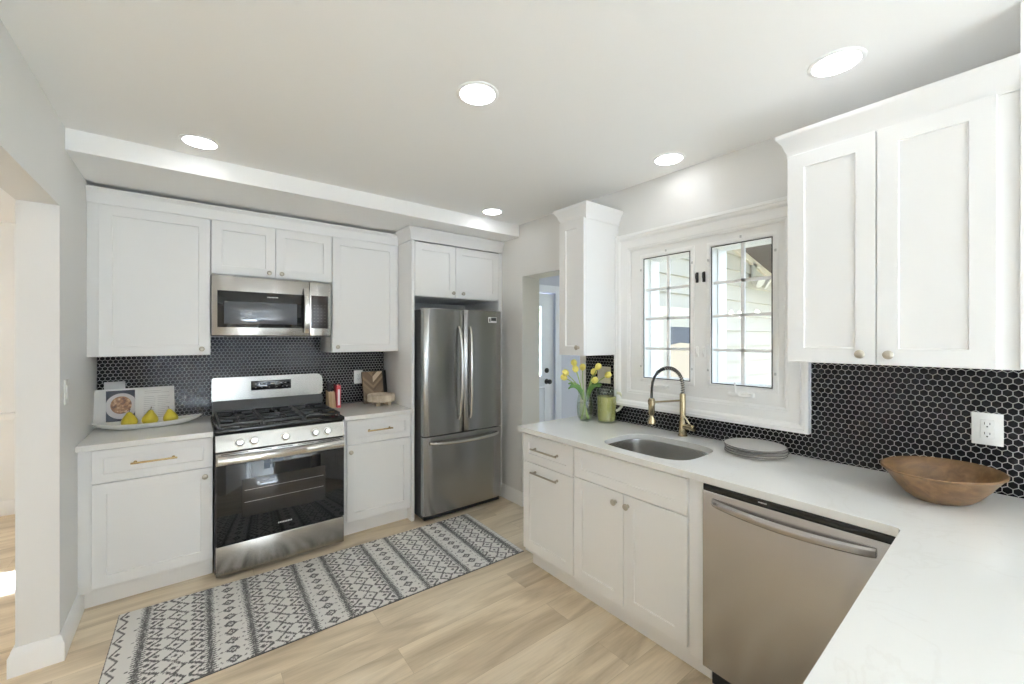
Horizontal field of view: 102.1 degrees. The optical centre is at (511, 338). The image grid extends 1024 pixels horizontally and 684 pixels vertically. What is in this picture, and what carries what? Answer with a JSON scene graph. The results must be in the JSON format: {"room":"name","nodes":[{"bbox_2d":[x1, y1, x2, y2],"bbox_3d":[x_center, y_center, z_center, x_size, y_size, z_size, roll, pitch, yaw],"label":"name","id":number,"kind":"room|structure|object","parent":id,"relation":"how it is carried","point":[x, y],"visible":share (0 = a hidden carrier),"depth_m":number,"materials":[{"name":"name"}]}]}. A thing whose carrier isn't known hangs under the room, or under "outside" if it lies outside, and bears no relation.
{"room":"kitchen","nodes":[
{"label":"kitchen","id":0,"kind":"room"},
{"bbox_2d":[0,222,14,501],"bbox_3d":[-3.591,0.253,0.742,3.780,2.450,5.400,0,0,-38],"label":"wall","id":1,"kind":"structure","parent":0,"point":[7,230],"depth_m":3.47,"materials":[{"name":"white paint"}]},
{"bbox_2d":[0,500,14,516],"bbox_3d":[-5.128,1.419,2.764,3.435,0.118,0.020,0,0,-38],"label":"baseboard","id":2,"kind":"structure","parent":1,"relation":"attached to","point":[6,507],"depth_m":3.46,"materials":[{"name":"white paint"}]},
{"bbox_2d":[0,412,14,419],"bbox_3d":[-5.125,0.650,2.760,3.435,0.055,0.030,0,0,-38],"label":"chair rail","id":3,"kind":"object","parent":1,"relation":"attached to","point":[3,416],"depth_m":3.46,"materials":[{"name":"white paint"}]},
{"bbox_2d":[0,188,14,222],"bbox_3d":[-3.629,-1.047,0.713,3.585,0.150,5.400,0,0,-38],"label":"ceiling","id":4,"kind":"structure","parent":0,"point":[7,203],"depth_m":3.08,"materials":[{"name":"white paint"}]},
{"bbox_2d":[0,19,96,647],"bbox_3d":[0.184,0.233,-1.136,0.156,2.490,9.500,0,0,-38],"label":"wall","id":5,"kind":"structure","parent":0,"point":[48,190],"depth_m":1.87,"materials":[{"name":"white paint"}]},
{"bbox_2d":[7,594,83,678],"bbox_3d":[-2.269,1.419,2.035,0.174,0.118,0.481,0,0,-38],"label":"baseboard","id":6,"kind":"structure","parent":5,"relation":"attached to","point":[33,656],"depth_m":1.87,"materials":[{"name":"white paint"}]},
{"bbox_2d":[64,379,68,404],"bbox_3d":[-2.140,0.256,1.990,0.010,0.117,0.075,0,0,-38],"label":"light switch","id":7,"kind":"object","parent":5,"relation":"attached to","point":[66,382],"visible":1,"depth_m":1.98,"materials":[{"name":"white plastic"}]},
{"bbox_2d":[65,128,518,249],"bbox_3d":[-1.302,-0.959,3.179,2.792,0.104,0.859,0,0,-38],"label":"soffit","id":8,"kind":"structure","parent":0,"point":[103,161],"depth_m":2.59,"materials":[{"name":"white paint"}]},
{"bbox_2d":[202,244,464,416],"bbox_3d":[-1.502,0.233,3.664,3.335,2.490,0.150,0,0,-38],"label":"wall","id":9,"kind":"structure","parent":0,"point":[417,306],"depth_m":4.13,"materials":[{"name":"white paint"}]},
{"bbox_2d":[87,202,210,356],"bbox_3d":[-2.318,-0.343,2.683,0.580,0.902,0.380,0,0,-38],"label":"upper cabinet","id":10,"kind":"object","parent":9,"relation":"attached to","point":[149,272],"visible":1,"depth_m":2.55,"materials":[{"name":"white paint"}]},
{"bbox_2d":[85,185,398,245],"bbox_3d":[-1.707,-0.836,2.957,1.881,0.088,0.034,0,0,-38],"label":"trim","id":11,"kind":"structure","parent":10,"relation":"attached to","point":[94,194],"depth_m":2.79,"materials":[{"name":"white paint"}]},
{"bbox_2d":[97,337,383,416],"bbox_3d":[-1.924,0.277,3.237,1.881,0.573,0.006,0,0,-38],"label":"tile backsplash","id":12,"kind":"structure","parent":9,"relation":"attached to","point":[191,376],"depth_m":3.11,"materials":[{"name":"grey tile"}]},
{"bbox_2d":[354,370,362,383],"bbox_3d":[-1.360,0.339,3.664,0.074,0.117,0.008,0,0,-38],"label":"wall outlet","id":13,"kind":"object","parent":12,"relation":"attached to","point":[357,373],"visible":0.93,"depth_m":3.66,"materials":[{"name":"white plastic"}]},
{"bbox_2d":[356,373,359,380],"bbox_3d":[-1.359,0.339,3.663,0.034,0.068,0.002,0,0,-38],"label":"receptacle","id":14,"kind":"object","parent":13,"relation":"attached to","point":[357,374],"depth_m":3.66,"materials":[{"name":"grey plastic"}]},
{"bbox_2d":[211,219,330,282],"bbox_3d":[-1.789,-0.612,3.094,0.755,0.364,0.380,0,0,-38],"label":"upper cabinet","id":15,"kind":"object","parent":9,"relation":"attached to","point":[237,249],"visible":0.96,"depth_m":2.93,"materials":[{"name":"white paint"}]},
{"bbox_2d":[211,274,330,336],"bbox_3d":[-1.778,-0.217,3.069,0.741,0.409,0.431,0,0,-38],"label":"microwave","id":16,"kind":"object","parent":15,"relation":"attached to","point":[240,306],"visible":0.98,"depth_m":2.90,"materials":[{"name":"grey metal"}]},
{"bbox_2d":[321,237,397,351],"bbox_3d":[-1.276,-0.343,3.494,0.542,0.902,0.380,0,0,-38],"label":"upper cabinet","id":17,"kind":"object","parent":9,"relation":"attached to","point":[364,275],"visible":0.97,"depth_m":3.35,"materials":[{"name":"white paint"}]},
{"bbox_2d":[0,496,712,683],"bbox_3d":[1.030,1.528,0.598,11.700,0.100,11.800,0,0,-38],"label":"floor","id":18,"kind":"structure","parent":0,"point":[510,620],"depth_m":2.05,"materials":[{"name":"brown wood"}]},
{"bbox_2d":[78,437,212,608],"bbox_3d":[-2.240,1.037,2.587,0.584,0.882,0.636,0,0,-38],"label":"base cabinet","id":19,"kind":"object","parent":18,"relation":"on","point":[145,512],"visible":0.94,"depth_m":2.35,"materials":[{"name":"white paint"}]},
{"bbox_2d":[75,416,212,452],"bbox_3d":[-2.239,0.580,2.585,0.584,0.031,0.649,0,0,-38],"label":"countertop","id":20,"kind":"structure","parent":19,"relation":"on","point":[200,427],"depth_m":2.43,"materials":[{"name":"white stone"}]},
{"bbox_2d":[101,381,124,428],"bbox_3d":[-2.479,0.422,2.706,0.290,0.284,0.111,0,0,-44],"label":"book stand","id":21,"kind":"object","parent":20,"relation":"on","point":[121,384],"visible":0.3,"depth_m":2.68,"materials":[{"name":"grey"}]},
{"bbox_2d":[93,385,174,428],"bbox_3d":[-2.463,0.442,2.712,0.395,0.234,0.070,0,0,-44],"label":"cookbook","id":22,"kind":"object","parent":21,"relation":"on","point":[110,405],"visible":0.84,"depth_m":2.69,"materials":[{"name":"white paper"}]},
{"bbox_2d":[106,390,134,421],"bbox_3d":[-2.507,0.438,2.653,0.136,0.206,0.044,0,0,-44],"label":"print","id":23,"kind":"object","parent":22,"relation":"attached to","point":[118,402],"depth_m":2.65,"materials":[{"name":"multicoloured paper"}]},
{"bbox_2d":[144,390,169,416],"bbox_3d":[-2.380,0.436,2.776,0.134,0.175,0.038,0,0,-44],"label":"print","id":24,"kind":"object","parent":22,"relation":"attached to","point":[159,400],"depth_m":2.78,"materials":[{"name":"grey paper"}]},
{"bbox_2d":[90,414,201,429],"bbox_3d":[-2.311,0.537,2.643,0.544,0.053,0.176,0,0,-40],"label":"platter","id":25,"kind":"object","parent":20,"relation":"on","point":[184,418],"visible":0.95,"depth_m":2.59,"materials":[{"name":"white ceramic"}]},
{"bbox_2d":[120,409,137,424],"bbox_3d":[-2.387,0.496,2.580,0.082,0.114,0.082,0,0,3],"label":"pear","id":26,"kind":"object","parent":25,"relation":"on","point":[129,418],"visible":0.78,"depth_m":2.56,"materials":[{"name":"yellow food"}]},
{"bbox_2d":[141,407,158,423],"bbox_3d":[-2.311,0.495,2.643,0.083,0.115,0.083,0,0,43],"label":"pear","id":27,"kind":"object","parent":25,"relation":"on","point":[150,416],"visible":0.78,"depth_m":2.62,"materials":[{"name":"yellow food"}]},
{"bbox_2d":[163,406,177,420],"bbox_3d":[-2.238,0.502,2.715,0.079,0.110,0.079,0,0,-40],"label":"pear","id":28,"kind":"object","parent":25,"relation":"on","point":[170,414],"visible":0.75,"depth_m":2.69,"materials":[{"name":"yellow food"}]},
{"bbox_2d":[210,373,344,577],"bbox_3d":[-1.673,0.882,2.957,0.760,1.192,0.717,0,0,-38],"label":"gas range","id":29,"kind":"object","parent":18,"relation":"on","point":[278,450],"visible":0.99,"depth_m":2.75,"materials":[{"name":"silver metal"}]},
{"bbox_2d":[210,407,344,434],"bbox_3d":[-1.678,0.570,2.964,0.760,0.027,0.590,0,0,-38],"label":"cooktop","id":30,"kind":"object","parent":29,"relation":"in","point":[262,426],"depth_m":2.80,"materials":[{"name":"black metal"}]},
{"bbox_2d":[98,514,523,683],"bbox_3d":[-1.005,1.474,2.540,2.148,0.008,0.769,0,0,-37],"label":"runner rug","id":31,"kind":"object","parent":18,"relation":"on","point":[189,638],"visible":1,"depth_m":2.31,"materials":[{"name":"grey fabric"}]},
{"bbox_2d":[343,414,409,535],"bbox_3d":[-1.195,1.037,3.400,0.530,0.882,0.636,0,0,-38],"label":"base cabinet","id":32,"kind":"object","parent":18,"relation":"on","point":[376,450],"visible":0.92,"depth_m":3.18,"materials":[{"name":"white paint"}]},
{"bbox_2d":[333,402,413,420],"bbox_3d":[-1.193,0.580,3.397,0.532,0.031,0.649,0,0,-38],"label":"countertop","id":33,"kind":"structure","parent":32,"relation":"on","point":[356,410],"depth_m":3.25,"materials":[{"name":"white stone"}]},
{"bbox_2d":[326,381,335,407],"bbox_3d":[-1.488,0.457,3.403,0.048,0.213,0.110,0,0,-40],"label":"knife block","id":34,"kind":"object","parent":33,"relation":"on","point":[330,394],"visible":1,"depth_m":3.39,"materials":[{"name":"brown wood"}]},
{"bbox_2d":[334,384,340,407],"bbox_3d":[-1.448,0.472,3.432,0.030,0.182,0.143,0,0,-33],"label":"book","id":35,"kind":"object","parent":33,"relation":"on","point":[337,388],"visible":0.85,"depth_m":3.38,"materials":[{"name":"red paper"}]},
{"bbox_2d":[361,371,383,403],"bbox_3d":[-1.225,0.430,3.648,0.180,0.275,0.085,0,0,-38],"label":"cutting board","id":36,"kind":"object","parent":33,"relation":"on","point":[372,382],"visible":0.73,"depth_m":3.64,"materials":[{"name":"brown wood"}]},
{"bbox_2d":[370,370,386,391],"bbox_3d":[-1.189,0.426,3.703,0.138,0.279,0.075,0,0,-38],"label":"cutting board","id":37,"kind":"object","parent":33,"relation":"on","point":[383,371],"visible":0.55,"depth_m":3.74,"materials":[{"name":"black wood"}]},
{"bbox_2d":[367,392,394,405],"bbox_3d":[-1.108,0.516,3.515,0.228,0.094,0.228,0,0,-38],"label":"pedestal stand","id":38,"kind":"object","parent":33,"relation":"on","point":[377,398],"visible":1,"depth_m":3.44,"materials":[{"name":"brown wood"}]},
{"bbox_2d":[384,225,504,521],"bbox_3d":[-0.641,0.289,3.829,0.948,2.377,0.642,0,0,-38],"label":"tall cabinet","id":39,"kind":"object","parent":18,"relation":"on","point":[430,273],"visible":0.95,"depth_m":3.52,"materials":[{"name":"white paint"}]},
{"bbox_2d":[414,308,500,520],"bbox_3d":[-0.584,0.617,3.761,0.762,1.722,0.754,0,0,-38],"label":"refrigerator","id":40,"kind":"object","parent":18,"relation":"on","point":[457,353],"visible":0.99,"depth_m":3.44,"materials":[{"name":"grey metal"}]},
{"bbox_2d":[524,433,583,595],"bbox_3d":[0.436,1.037,2.680,0.649,0.882,0.446,0,0,-38],"label":"base cabinet","id":41,"kind":"object","parent":18,"relation":"on","point":[549,476],"visible":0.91,"depth_m":2.49,"materials":[{"name":"white paint"}]},
{"bbox_2d":[574,447,697,669],"bbox_3d":[0.784,1.037,2.239,0.642,0.882,0.675,0,0,-38],"label":"base cabinet","id":42,"kind":"object","parent":18,"relation":"on","point":[632,520],"visible":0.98,"depth_m":2.01,"materials":[{"name":"white paint"}]},
{"bbox_2d":[690,479,711,678],"bbox_3d":[1.028,1.037,1.961,0.598,0.882,0.062,0,0,-38],"label":"filler panel","id":43,"kind":"object","parent":18,"relation":"on","point":[696,487],"visible":0.23,"depth_m":1.78,"materials":[{"name":"white paint"}]},
{"bbox_2d":[703,483,895,683],"bbox_3d":[1.202,1.042,1.669,0.654,0.872,0.600,0,0,-38],"label":"dishwasher","id":44,"kind":"object","parent":18,"relation":"on","point":[779,581],"visible":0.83,"depth_m":1.52,"materials":[{"name":"grey metal"}]},
{"bbox_3d":[1.210,1.037,0.858,1.664,0.882,0.630,0,0,-38],"label":"cabinet","id":45,"kind":"object","parent":18,"relation":"on","visible":0},
{"bbox_2d":[518,415,1023,683],"bbox_3d":[0.613,0.580,1.547,1.766,0.031,2.490,0,0,-38],"label":"countertop","id":46,"kind":"structure","parent":45,"relation":"on","point":[944,604],"depth_m":1.04,"materials":[{"name":"white stone"}]},
{"bbox_2d":[597,392,622,422],"bbox_3d":[0.648,0.450,2.801,0.170,0.228,0.150,0,0,-38],"label":"pitcher","id":47,"kind":"object","parent":46,"relation":"on","point":[618,393],"visible":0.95,"depth_m":2.79,"materials":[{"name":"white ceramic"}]},
{"bbox_2d":[608,439,707,459],"bbox_3d":[0.761,0.692,2.185,0.434,0.192,0.544,0,0,-38],"label":"sink","id":48,"kind":"object","parent":46,"relation":"in","point":[658,449],"visible":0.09,"depth_m":2.38,"materials":[{"name":"grey metal"}]},
{"bbox_2d":[647,366,695,436],"bbox_3d":[0.900,0.361,2.339,0.264,0.406,0.113,0,0,-19],"label":"faucet","id":49,"kind":"object","parent":46,"relation":"on","point":[683,426],"visible":1,"depth_m":2.36,"materials":[{"name":"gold metal"}]},
{"bbox_2d":[724,447,787,459],"bbox_3d":[1.188,0.557,2.024,0.270,0.012,0.270,0,0,-38],"label":"dinner plate","id":50,"kind":"object","parent":46,"relation":"on","point":[725,449],"visible":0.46,"depth_m":1.92,"materials":[{"name":"grey ceramic"}]},
{"bbox_2d":[725,446,788,457],"bbox_3d":[1.188,0.546,2.019,0.270,0.012,0.270,0,0,-38],"label":"dinner plate","id":51,"kind":"object","parent":50,"relation":"on","point":[726,447],"visible":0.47,"depth_m":1.92,"materials":[{"name":"grey ceramic"}]},
{"bbox_2d":[725,444,788,454],"bbox_3d":[1.191,0.535,2.025,0.270,0.012,0.270,0,0,-38],"label":"dinner plate","id":52,"kind":"object","parent":51,"relation":"on","point":[736,449],"visible":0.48,"depth_m":1.93,"materials":[{"name":"grey ceramic"}]},
{"bbox_2d":[724,438,787,452],"bbox_3d":[1.187,0.524,2.026,0.270,0.012,0.270,0,0,-38],"label":"dinner plate","id":53,"kind":"object","parent":52,"relation":"on","point":[748,444],"visible":1,"depth_m":2.01,"materials":[{"name":"grey ceramic"}]},
{"bbox_2d":[880,456,1009,505],"bbox_3d":[1.507,0.509,1.454,0.382,0.109,0.298,0,0,-18],"label":"wooden bowl","id":54,"kind":"object","parent":46,"relation":"on","point":[941,481],"visible":1,"depth_m":1.43,"materials":[{"name":"brown wood"}]},
{"bbox_3d":[0.498,0.461,2.829,0.116,0.205,0.116,0,0,-38],"label":"vase","id":55,"kind":"object","parent":46,"relation":"on","visible":0},
{"bbox_2d":[562,369,584,403],"bbox_3d":[0.436,0.379,2.836,0.184,0.339,0.042,0,0,5],"label":"tulip","id":56,"kind":"object","parent":55,"relation":"in","point":[565,372],"visible":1,"depth_m":2.83,"materials":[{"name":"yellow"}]},
{"bbox_2d":[561,374,588,416],"bbox_3d":[0.431,0.398,2.846,0.197,0.301,0.042,0,0,14],"label":"tulip","id":57,"kind":"object","parent":55,"relation":"in","point":[563,377],"visible":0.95,"depth_m":2.85,"materials":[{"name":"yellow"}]},
{"bbox_2d":[568,365,584,401],"bbox_3d":[0.454,0.366,2.832,0.147,0.365,0.041,0,0,0],"label":"tulip","id":58,"kind":"object","parent":55,"relation":"in","point":[575,368],"visible":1,"depth_m":2.83,"materials":[{"name":"green"}]},
{"bbox_2d":[570,359,588,418],"bbox_3d":[0.463,0.346,2.854,0.141,0.405,0.043,0,0,21],"label":"tulip","id":59,"kind":"object","parent":55,"relation":"in","point":[573,362],"visible":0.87,"depth_m":2.85,"materials":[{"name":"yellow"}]},
{"bbox_2d":[579,364,587,418],"bbox_3d":[0.497,0.361,2.838,0.042,0.375,0.074,0,0,-38],"label":"tulip","id":60,"kind":"object","parent":55,"relation":"in","point":[582,367],"visible":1,"depth_m":2.83,"materials":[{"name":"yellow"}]},
{"bbox_2d":[582,377,597,416],"bbox_3d":[0.528,0.402,2.806,0.043,0.292,0.132,0,0,-38],"label":"tulip","id":61,"kind":"object","parent":55,"relation":"in","point":[594,380],"visible":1,"depth_m":2.76,"materials":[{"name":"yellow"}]},
{"bbox_2d":[581,368,600,418],"bbox_3d":[0.541,0.376,2.840,0.141,0.345,0.042,0,0,2],"label":"tulip","id":62,"kind":"object","parent":55,"relation":"in","point":[593,370],"visible":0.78,"depth_m":2.83,"materials":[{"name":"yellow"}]},
{"bbox_2d":[586,363,601,399],"bbox_3d":[0.545,0.356,2.814,0.142,0.384,0.069,0,0,44],"label":"tulip","id":63,"kind":"object","parent":55,"relation":"in","point":[598,366],"visible":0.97,"depth_m":2.79,"materials":[{"name":"green"}]},
{"bbox_2d":[581,371,611,415],"bbox_3d":[0.572,0.386,2.817,0.208,0.325,0.041,0,0,8],"label":"tulip","id":64,"kind":"object","parent":55,"relation":"in","point":[608,374],"visible":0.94,"depth_m":2.80,"materials":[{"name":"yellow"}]},
{"bbox_2d":[0,0,1023,224],"bbox_3d":[1.366,-1.087,-0.217,3.150,0.150,9.900,0,0,-38],"label":"ceiling","id":65,"kind":"structure","parent":0,"point":[360,95],"depth_m":1.60,"materials":[{"name":"white paint"}]},
{"bbox_2d":[178,134,220,149],"bbox_3d":[-1.607,-1.009,2.132,0.174,0.005,0.174,0,0,-38],"label":"recessed light","id":66,"kind":"object","parent":65,"relation":"in","point":[197,141],"visible":1,"depth_m":2.13,"materials":[{"name":"white paint"}]},
{"bbox_2d":[182,136,216,148],"bbox_3d":[-1.607,-1.008,2.132,0.143,0.002,0.143,0,0,-38],"label":"diffuser","id":67,"kind":"object","parent":66,"relation":"attached to","point":[200,142],"depth_m":2.13,"materials":[{"name":"white plastic"}]},
{"bbox_2d":[456,81,498,105],"bbox_3d":[-0.142,-1.009,1.713,0.174,0.005,0.174,0,0,-38],"label":"recessed light","id":68,"kind":"object","parent":65,"relation":"in","point":[473,93],"visible":1,"depth_m":1.70,"materials":[{"name":"white paint"}]},
{"bbox_2d":[460,84,494,104],"bbox_3d":[-0.142,-1.008,1.713,0.143,0.002,0.143,0,0,-38],"label":"diffuser","id":69,"kind":"object","parent":68,"relation":"attached to","point":[470,94],"depth_m":1.71,"materials":[{"name":"white plastic"}]},
{"bbox_2d":[481,208,502,214],"bbox_3d":[-0.157,-1.009,3.298,0.174,0.005,0.174,0,0,-38],"label":"recessed light","id":70,"kind":"object","parent":65,"relation":"in","point":[489,211],"visible":1,"depth_m":3.28,"materials":[{"name":"white paint"}]},
{"bbox_2d":[653,152,685,165],"bbox_3d":[0.884,-1.009,2.334,0.174,0.005,0.174,0,0,-38],"label":"recessed light","id":71,"kind":"object","parent":65,"relation":"in","point":[666,159],"visible":1,"depth_m":2.33,"materials":[{"name":"white paint"}]},
{"bbox_2d":[655,154,682,164],"bbox_3d":[0.884,-1.008,2.334,0.143,0.002,0.143,0,0,-38],"label":"diffuser","id":72,"kind":"object","parent":71,"relation":"attached to","point":[663,159],"depth_m":2.33,"materials":[{"name":"white plastic"}]},
{"bbox_2d":[807,46,866,78],"bbox_3d":[1.190,-1.009,1.521,0.174,0.005,0.174,0,0,-38],"label":"recessed light","id":73,"kind":"object","parent":65,"relation":"in","point":[837,62],"visible":1,"depth_m":1.51,"materials":[{"name":"white paint"}]},
{"bbox_2d":[812,50,861,76],"bbox_3d":[1.190,-1.008,1.521,0.143,0.002,0.143,0,0,-38],"label":"diffuser","id":74,"kind":"object","parent":73,"relation":"attached to","point":[837,62],"depth_m":1.52,"materials":[{"name":"white plastic"}]},
{"bbox_2d":[539,275,579,419],"bbox_3d":[0.952,0.278,4.559,2.060,2.400,1.750,0,0,-38],"label":"wall","id":75,"kind":"structure","parent":0,"point":[569,397],"depth_m":5.28,"materials":[{"name":"grey paint"}]},
{"bbox_2d":[539,293,553,421],"bbox_3d":[0.194,0.458,4.900,0.852,2.020,0.121,0,0,-38],"label":"door","id":76,"kind":"structure","parent":75,"relation":"in","point":[546,301],"depth_m":5.10,"materials":[{"name":"white paint"}]},
{"bbox_2d":[539,284,560,419],"bbox_3d":[0.207,0.413,4.883,1.040,2.130,0.022,0,0,-38],"label":"trim","id":77,"kind":"structure","parent":75,"relation":"attached to","point":[542,288],"depth_m":5.16,"materials":[{"name":"white paint"}]},
{"bbox_2d":[477,53,1022,498],"bbox_3d":[2.530,0.233,0.688,0.200,2.490,9.500,0,0,-38],"label":"wall","id":78,"kind":"structure","parent":0,"point":[756,173],"depth_m":3.10,"materials":[{"name":"white paint"}]},
{"bbox_2d":[500,483,523,506],"bbox_3d":[-0.107,1.419,4.055,0.211,0.118,0.906,0,0,-38],"label":"baseboard","id":79,"kind":"structure","parent":78,"relation":"attached to","point":[509,493],"depth_m":3.74,"materials":[{"name":"white paint"}]},
{"bbox_2d":[553,200,622,355],"bbox_3d":[0.512,-0.376,2.804,0.378,0.971,0.297,0,0,-38],"label":"upper cabinet","id":80,"kind":"object","parent":78,"relation":"attached to","point":[588,230],"visible":0.95,"depth_m":2.71,"materials":[{"name":"white paint"}]},
{"bbox_2d":[614,196,810,434],"bbox_3d":[1.113,-0.119,2.429,0.221,1.135,1.120,0,0,-38],"label":"window","id":81,"kind":"structure","parent":78,"relation":"in","point":[784,404],"depth_m":2.37,"materials":[{"name":"white paint"}]},
{"bbox_2d":[586,355,1023,498],"bbox_3d":[1.312,0.331,2.087,0.006,0.464,2.485,0,0,-38],"label":"tile backsplash","id":82,"kind":"structure","parent":78,"relation":"attached to","point":[862,415],"depth_m":1.74,"materials":[{"name":"black tile"}]},
{"bbox_2d":[598,366,610,383],"bbox_3d":[0.649,0.256,2.924,0.010,0.117,0.115,0,0,-38],"label":"light switch","id":83,"kind":"object","parent":82,"relation":"attached to","point":[601,373],"visible":0.75,"depth_m":2.92,"materials":[{"name":"beige plastic"}]},
{"bbox_2d":[971,412,1003,446],"bbox_3d":[1.743,0.332,1.518,0.008,0.117,0.078,0,0,-38],"label":"wall outlet","id":84,"kind":"object","parent":82,"relation":"attached to","point":[986,428],"visible":1,"depth_m":1.51,"materials":[{"name":"white plastic"}]},
{"bbox_2d":[980,419,993,438],"bbox_3d":[1.741,0.332,1.517,0.002,0.068,0.034,0,0,-38],"label":"receptacle","id":85,"kind":"object","parent":84,"relation":"attached to","point":[986,425],"depth_m":1.52,"materials":[{"name":"grey plastic"}]},
{"bbox_2d":[775,53,1020,369],"bbox_3d":[1.452,-0.376,1.599,0.382,0.945,0.652,0,0,-38],"label":"upper cabinet","id":86,"kind":"object","parent":78,"relation":"attached to","point":[903,210],"visible":0.94,"depth_m":1.43,"materials":[{"name":"white paint"}]},
{"bbox_2d":[1020,1,1023,369],"bbox_3d":[1.713,-0.459,1.284,0.341,1.104,0.164,0,0,-38],"label":"wall cabinet","id":87,"kind":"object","parent":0,"point":[1022,2],"depth_m":1.24,"materials":[{"name":"white paint"}]},
{"label":"outside","id":88,"kind":"structure","parent":0,"visible":0},
{"bbox_3d":[15.884,1.853,5.685,27.000,0.250,42.000,0,0,-38],"label":"ground","id":89,"kind":"structure","parent":88,"visible":0},
{"bbox_2d":[539,307,539,375],"bbox_3d":[0.574,0.461,9.262,1.620,2.538,1.639,0,0,-38],"label":"shrub","id":90,"kind":"object","parent":89,"relation":"on","point":[539,307],"visible":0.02,"depth_m":9.08,"materials":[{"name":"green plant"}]},
{"bbox_2d":[659,250,770,384],"bbox_3d":[3.104,-0.082,5.018,6.000,3.520,0.126,0,0,-38],"label":"building","id":91,"kind":"structure","parent":89,"relation":"on","point":[758,300],"depth_m":4.42,"materials":[{"name":"beige plastic"}]},
{"bbox_2d":[659,306,688,377],"bbox_3d":[1.589,0.183,3.749,1.010,0.910,0.050,0,0,-38],"label":"window","id":92,"kind":"structure","parent":91,"relation":"in","point":[679,327],"depth_m":3.62,"materials":[{"name":"beige"}]},
{"bbox_2d":[671,343,688,377],"bbox_3d":[1.590,0.273,3.747,0.630,0.470,0.008,0,0,-38],"label":"blind","id":93,"kind":"object","parent":92,"relation":"attached to","point":[679,358],"depth_m":3.66,"materials":[{"name":"beige fabric"}]},
{"bbox_2d":[732,244,770,275],"bbox_3d":[3.490,-0.784,4.847,5.600,1.684,0.630,0,0,-38],"label":"roof eave","id":94,"kind":"object","parent":91,"relation":"attached to","point":[760,256],"depth_m":4.49,"materials":[{"name":"grey"}]},
{"bbox_2d":[751,264,770,288],"bbox_3d":[2.728,-0.696,4.556,0.312,0.293,0.158,0,0,-38],"label":"floodlight","id":95,"kind":"object","parent":94,"relation":"attached to","point":[759,283],"visible":0.65,"depth_m":4.55,"materials":[{"name":"beige plastic"}]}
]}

